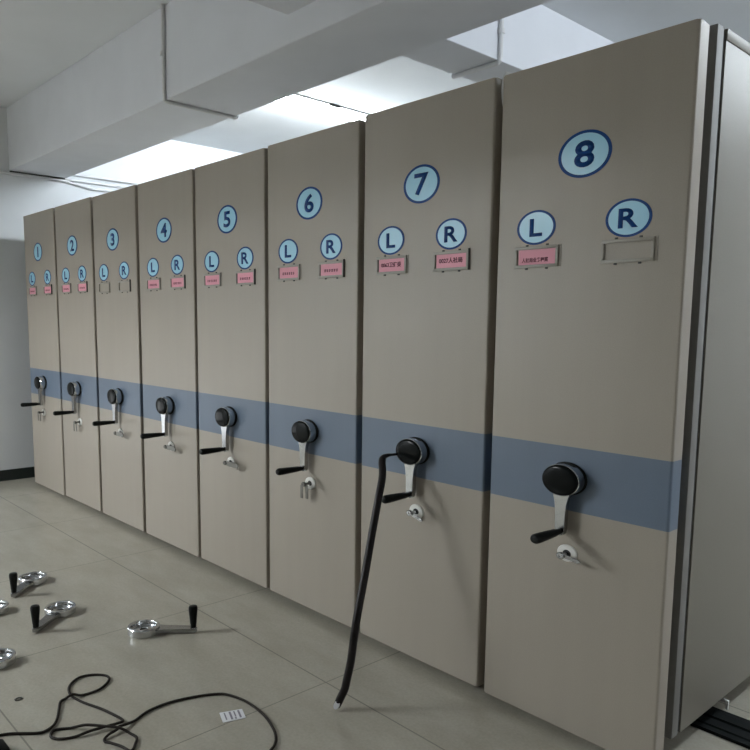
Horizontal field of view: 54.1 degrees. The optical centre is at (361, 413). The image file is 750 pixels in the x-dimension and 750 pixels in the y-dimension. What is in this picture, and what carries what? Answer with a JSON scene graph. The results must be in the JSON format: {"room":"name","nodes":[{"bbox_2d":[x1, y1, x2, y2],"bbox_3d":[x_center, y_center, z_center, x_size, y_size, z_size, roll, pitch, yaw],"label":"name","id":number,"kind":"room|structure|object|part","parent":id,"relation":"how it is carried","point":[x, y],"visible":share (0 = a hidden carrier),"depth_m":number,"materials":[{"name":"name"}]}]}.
{"room":"archive storage room","nodes":[
{"label":"archive storage room","id":0,"kind":"room"},
{"bbox_2d":[0,107,242,469],"bbox_3d":[-4.604,-0.904,5.426,11.000,3.305,0.200,-6,9,-42],"label":"wall","id":1,"kind":"structure","parent":0,"point":[20,196],"depth_m":6.71,"materials":[{"name":"white paint"}]},
{"bbox_2d":[0,467,34,480],"bbox_3d":[-4.548,0.697,5.542,10.600,0.099,0.012,-6,9,-42],"label":"baseboard","id":2,"kind":"structure","parent":1,"relation":"attached to","point":[28,472],"depth_m":6.78,"materials":[{"name":"black paint"}]},
{"bbox_2d":[6,0,551,177],"bbox_3d":[0.281,-1.972,3.140,0.495,0.532,9.530,-6,9,-42],"label":"beam","id":3,"kind":"structure","parent":1,"relation":"attached to","point":[230,57],"depth_m":4.17,"materials":[{"name":"white paint"}]},
{"bbox_2d":[160,4,238,119],"bbox_3d":[-0.985,-2.139,4.509,0.548,0.555,0.033,-6,9,-43],"label":"conduit","id":4,"kind":"object","parent":3,"relation":"attached to","point":[162,53],"visible":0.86,"depth_m":4.35,"materials":[{"name":"white plastic"}]},
{"bbox_2d":[0,477,749,749],"bbox_3d":[-1.340,1.278,2.073,11.000,0.150,9.930,-6,9,-42],"label":"floor","id":5,"kind":"structure","parent":0,"point":[258,645],"depth_m":3.11,"materials":[{"name":"tile"}]},
{"bbox_2d":[0,600,8,615],"bbox_3d":[-1.904,0.944,3.599,0.148,0.134,0.341,5,8,32],"label":"handle","id":6,"kind":"object","parent":5,"relation":"on","point":[4,605],"visible":1,"depth_m":3.68,"materials":[{"name":"silver metal"}]},
{"bbox_2d":[0,739,9,749],"bbox_3d":[-1.221,1.143,2.432,0.093,0.034,0.190,-1,7,-15],"label":"plug","id":7,"kind":"object","parent":5,"relation":"on","point":[3,746],"visible":1,"depth_m":2.48,"materials":[{"name":"black plastic"}]},
{"bbox_2d":[0,648,15,669],"bbox_3d":[-1.616,1.013,3.055,0.148,0.134,0.341,6,9,37],"label":"handle","id":8,"kind":"object","parent":5,"relation":"on","point":[7,655],"visible":1,"depth_m":3.14,"materials":[{"name":"silver metal"}]},
{"bbox_2d":[9,572,46,596],"bbox_3d":[-1.842,0.892,4.025,0.148,0.134,0.319,1,7,0],"label":"handle","id":9,"kind":"object","parent":5,"relation":"on","point":[30,579],"visible":1,"depth_m":4.04,"materials":[{"name":"silver metal"}]},
{"bbox_3d":[-1.843,0.950,3.967,0.080,0.020,0.181,1,7,0],"label":"arm","id":10,"kind":"part","parent":9,"relation":"part of","materials":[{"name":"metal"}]},
{"bbox_2d":[30,601,75,632],"bbox_3d":[-1.520,0.949,3.590,0.148,0.134,0.329,1,7,5],"label":"handle","id":11,"kind":"object","parent":5,"relation":"on","point":[59,609],"visible":1,"depth_m":3.61,"materials":[{"name":"silver metal"}]},
{"bbox_3d":[-1.526,1.006,3.532,0.080,0.020,0.191,1,7,5],"label":"arm","id":12,"kind":"part","parent":11,"relation":"part of","materials":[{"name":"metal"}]},
{"bbox_2d":[0,673,276,749],"bbox_3d":[-0.767,1.115,2.743,0.992,0.025,0.497,2,7,9],"label":"power cable","id":13,"kind":"object","parent":5,"relation":"on","point":[72,695],"visible":1,"depth_m":2.67,"materials":[{"name":"black rubber"}]},
{"bbox_2d":[127,605,197,638],"bbox_3d":[-0.937,0.970,3.461,0.328,0.134,0.148,0,7,-2],"label":"handle","id":14,"kind":"object","parent":5,"relation":"on","point":[143,628],"visible":1,"depth_m":3.45,"materials":[{"name":"silver metal"}]},
{"bbox_3d":[-0.873,1.020,3.469,0.190,0.020,0.080,0,7,-2],"label":"arm","id":15,"kind":"part","parent":14,"relation":"part of","materials":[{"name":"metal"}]},
{"bbox_2d":[220,709,245,722],"bbox_3d":[-0.481,1.129,2.740,0.086,0.002,0.072,-2,7,-21],"label":"paper slip","id":16,"kind":"object","parent":5,"relation":"on","point":[238,714],"visible":1,"depth_m":2.74,"materials":[{"name":"white paper"}]},
{"bbox_2d":[333,453,395,708],"bbox_3d":[0.037,0.642,2.926,0.080,0.917,0.503,4,8,26],"label":"crowbar","id":17,"kind":"object","parent":5,"relation":"on","point":[369,548],"visible":0.98,"depth_m":2.81,"materials":[{"name":"black metal"}]},
{"bbox_2d":[690,706,749,748],"bbox_3d":[0.461,1.019,3.657,0.180,0.019,9.430,-6,9,-42],"label":"rail","id":18,"kind":"object","parent":5,"relation":"on","point":[728,726],"visible":0.02,"depth_m":2.68,"materials":[{"name":"black metal"}]},
{"bbox_2d":[21,208,65,494],"bbox_3d":[-1.776,-0.598,6.990,2.814,2.340,0.734,-6,9,-42],"label":"tall cabinet","id":19,"kind":"object","parent":18,"relation":"on","point":[39,227],"visible":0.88,"depth_m":6.15,"materials":[{"name":"beige metal"}]},
{"bbox_3d":[-2.723,-0.147,6.226,0.022,0.166,0.090,-6,9,-42],"label":"crank arm","id":20,"kind":"part","parent":19,"relation":"part of","materials":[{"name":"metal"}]},
{"bbox_2d":[53,197,102,510],"bbox_3d":[-1.284,-0.528,6.455,2.814,2.340,0.732,-6,9,-42],"label":"tall cabinet","id":21,"kind":"object","parent":18,"relation":"on","point":[73,220],"visible":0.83,"depth_m":5.62,"materials":[{"name":"beige metal"}]},
{"bbox_3d":[-2.225,-0.076,5.686,0.022,0.166,0.090,-6,9,-42],"label":"crank arm","id":22,"kind":"part","parent":21,"relation":"part of","materials":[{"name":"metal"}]},
{"bbox_2d":[92,185,145,530],"bbox_3d":[-0.798,-0.459,5.927,2.814,2.340,0.716,-6,9,-42],"label":"tall cabinet","id":23,"kind":"object","parent":18,"relation":"on","point":[115,213],"visible":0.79,"depth_m":5.08,"materials":[{"name":"beige metal"}]},
{"bbox_3d":[-1.727,-0.005,5.144,0.022,0.166,0.090,-6,9,-42],"label":"crank arm","id":24,"kind":"part","parent":23,"relation":"part of","materials":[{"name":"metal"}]},
{"bbox_2d":[138,169,200,556],"bbox_3d":[-0.313,-0.390,5.401,2.814,2.340,0.728,-6,9,-42],"label":"tall cabinet","id":25,"kind":"object","parent":18,"relation":"on","point":[166,205],"visible":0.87,"depth_m":4.55,"materials":[{"name":"beige metal"}]},
{"bbox_3d":[-1.236,0.065,4.612,0.022,0.166,0.090,-6,9,-42],"label":"crank arm","id":26,"kind":"part","parent":25,"relation":"part of","materials":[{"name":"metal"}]},
{"bbox_2d":[195,148,269,587],"bbox_3d":[0.173,-0.320,4.874,2.814,2.340,0.720,-6,9,-42],"label":"tall cabinet","id":27,"kind":"object","parent":18,"relation":"on","point":[231,194],"visible":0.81,"depth_m":4.03,"materials":[{"name":"beige metal"}]},
{"bbox_3d":[-0.759,0.133,4.094,0.022,0.166,0.090,-6,9,-42],"label":"crank arm","id":28,"kind":"part","parent":27,"relation":"part of","materials":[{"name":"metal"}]},
{"bbox_2d":[268,119,364,626],"bbox_3d":[0.656,-0.252,4.349,2.814,2.340,0.721,-6,9,-42],"label":"tall cabinet","id":29,"kind":"object","parent":18,"relation":"on","point":[316,180],"visible":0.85,"depth_m":3.50,"materials":[{"name":"beige metal"}]},
{"bbox_3d":[-0.280,0.201,3.574,0.022,0.166,0.090,-6,9,-42],"label":"crank arm","id":30,"kind":"part","parent":29,"relation":"part of","materials":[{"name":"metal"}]},
{"bbox_2d":[360,77,502,686],"bbox_3d":[1.143,-0.182,3.821,2.814,2.340,0.727,-6,9,-42],"label":"tall cabinet","id":31,"kind":"object","parent":18,"relation":"on","point":[433,163],"visible":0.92,"depth_m":2.96,"materials":[{"name":"beige metal"}]},
{"bbox_3d":[0.205,0.270,3.047,0.022,0.166,0.090,-6,9,-42],"label":"crank arm","id":32,"kind":"part","parent":31,"relation":"part of","materials":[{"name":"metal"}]},
{"bbox_2d":[501,72,510,104],"bbox_3d":[0.529,-1.167,2.657,0.075,0.136,0.024,-6,9,-42],"label":"loose wire","id":33,"kind":"object","parent":31,"relation":"hanging from","point":[506,73],"visible":0.42,"depth_m":2.63,"materials":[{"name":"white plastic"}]},
{"bbox_2d":[484,19,749,749],"bbox_3d":[1.620,-0.114,3.303,2.814,2.340,0.694,-6,9,-42],"label":"tall cabinet","id":34,"kind":"object","parent":18,"relation":"on","point":[618,589],"visible":1,"depth_m":2.44,"materials":[{"name":"beige metal"}]},
{"bbox_3d":[0.688,0.339,2.523,0.022,0.166,0.090,-6,9,-42],"label":"crank arm","id":35,"kind":"part","parent":34,"relation":"part of","materials":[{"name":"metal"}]},
{"bbox_3d":[1.046,-0.038,2.357,0.045,2.270,0.060,-6,9,-42],"label":"upright post","id":36,"kind":"part","parent":34,"relation":"part of","materials":[{"name":"metal"}]},
{"bbox_3d":[1.990,-0.113,3.183,2.428,2.238,0.012,-6,9,-42],"label":"panel","id":37,"kind":"part","parent":34,"relation":"part of","materials":[{"name":"grey metal"}]},
{"bbox_3d":[2.000,-1.241,3.048,2.428,0.033,0.023,-6,9,-42],"label":"rail","id":38,"kind":"part","parent":34,"relation":"part of","materials":[{"name":"grey metal"}]},
{"bbox_2d":[0,0,749,153],"bbox_3d":[-1.305,-2.151,1.655,11.000,0.150,9.930,-6,9,-42],"label":"ceiling","id":39,"kind":"structure","parent":0,"point":[40,39],"depth_m":5.02,"materials":[{"name":"white paint"}]},
{"bbox_2d":[275,97,365,120],"bbox_3d":[-0.298,-2.599,6.315,2.100,0.066,0.064,-6,9,-42],"label":"ceiling light","id":40,"kind":"object","parent":39,"relation":"attached to","point":[290,101],"visible":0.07,"depth_m":6.24,"materials":[{"name":"white plastic"}]},
{"bbox_2d":[295,94,368,114],"bbox_3d":[-0.262,-2.608,6.200,2.900,0.024,0.024,-6,9,-43],"label":"conduit","id":41,"kind":"object","parent":39,"relation":"attached to","point":[330,104],"visible":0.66,"depth_m":6.21,"materials":[{"name":"white plastic"}]},
{"bbox_2d":[248,0,613,82],"bbox_3d":[-1.643,-1.926,2.053,10.600,0.400,0.325,-6,9,-42],"label":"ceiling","id":42,"kind":"structure","parent":39,"relation":"attached to","point":[538,35],"depth_m":4.15,"materials":[{"name":"white paint"}]},
{"bbox_2d":[452,18,504,78],"bbox_3d":[0.656,-2.140,4.121,0.036,0.424,0.357,-6,9,-42],"label":"conduit","id":43,"kind":"object","parent":42,"relation":"attached to","point":[501,30],"visible":0.96,"depth_m":4.03,"materials":[{"name":"white plastic"}]},
{"bbox_3d":[2.664,-0.836,5.484,0.200,3.305,9.530,-6,9,-42],"label":"wall","id":44,"kind":"structure","parent":0,"visible":0},
{"bbox_2d":[0,171,113,191],"bbox_3d":[-2.448,-2.167,7.090,5.000,0.066,0.025,-6,9,-42],"label":"conduit","id":45,"kind":"object","parent":44,"relation":"attached to","point":[1,172],"visible":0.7,"depth_m":6.74,"materials":[{"name":"white plastic"}]},
{"bbox_2d":[9,171,124,187],"bbox_3d":[-1.855,-2.262,7.624,3.394,0.024,0.021,-6,9,-42],"label":"conduit","id":46,"kind":"object","parent":44,"relation":"attached to","point":[72,180],"visible":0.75,"depth_m":6.88,"materials":[{"name":"metal"}]},
{"bbox_2d":[73,174,140,184],"bbox_3d":[-1.670,-2.335,7.784,2.895,0.032,0.028,-6,9,-42],"label":"conduit","id":47,"kind":"object","parent":44,"relation":"attached to","point":[76,175],"visible":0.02,"depth_m":7.07,"materials":[{"name":"white plastic"}]}
]}

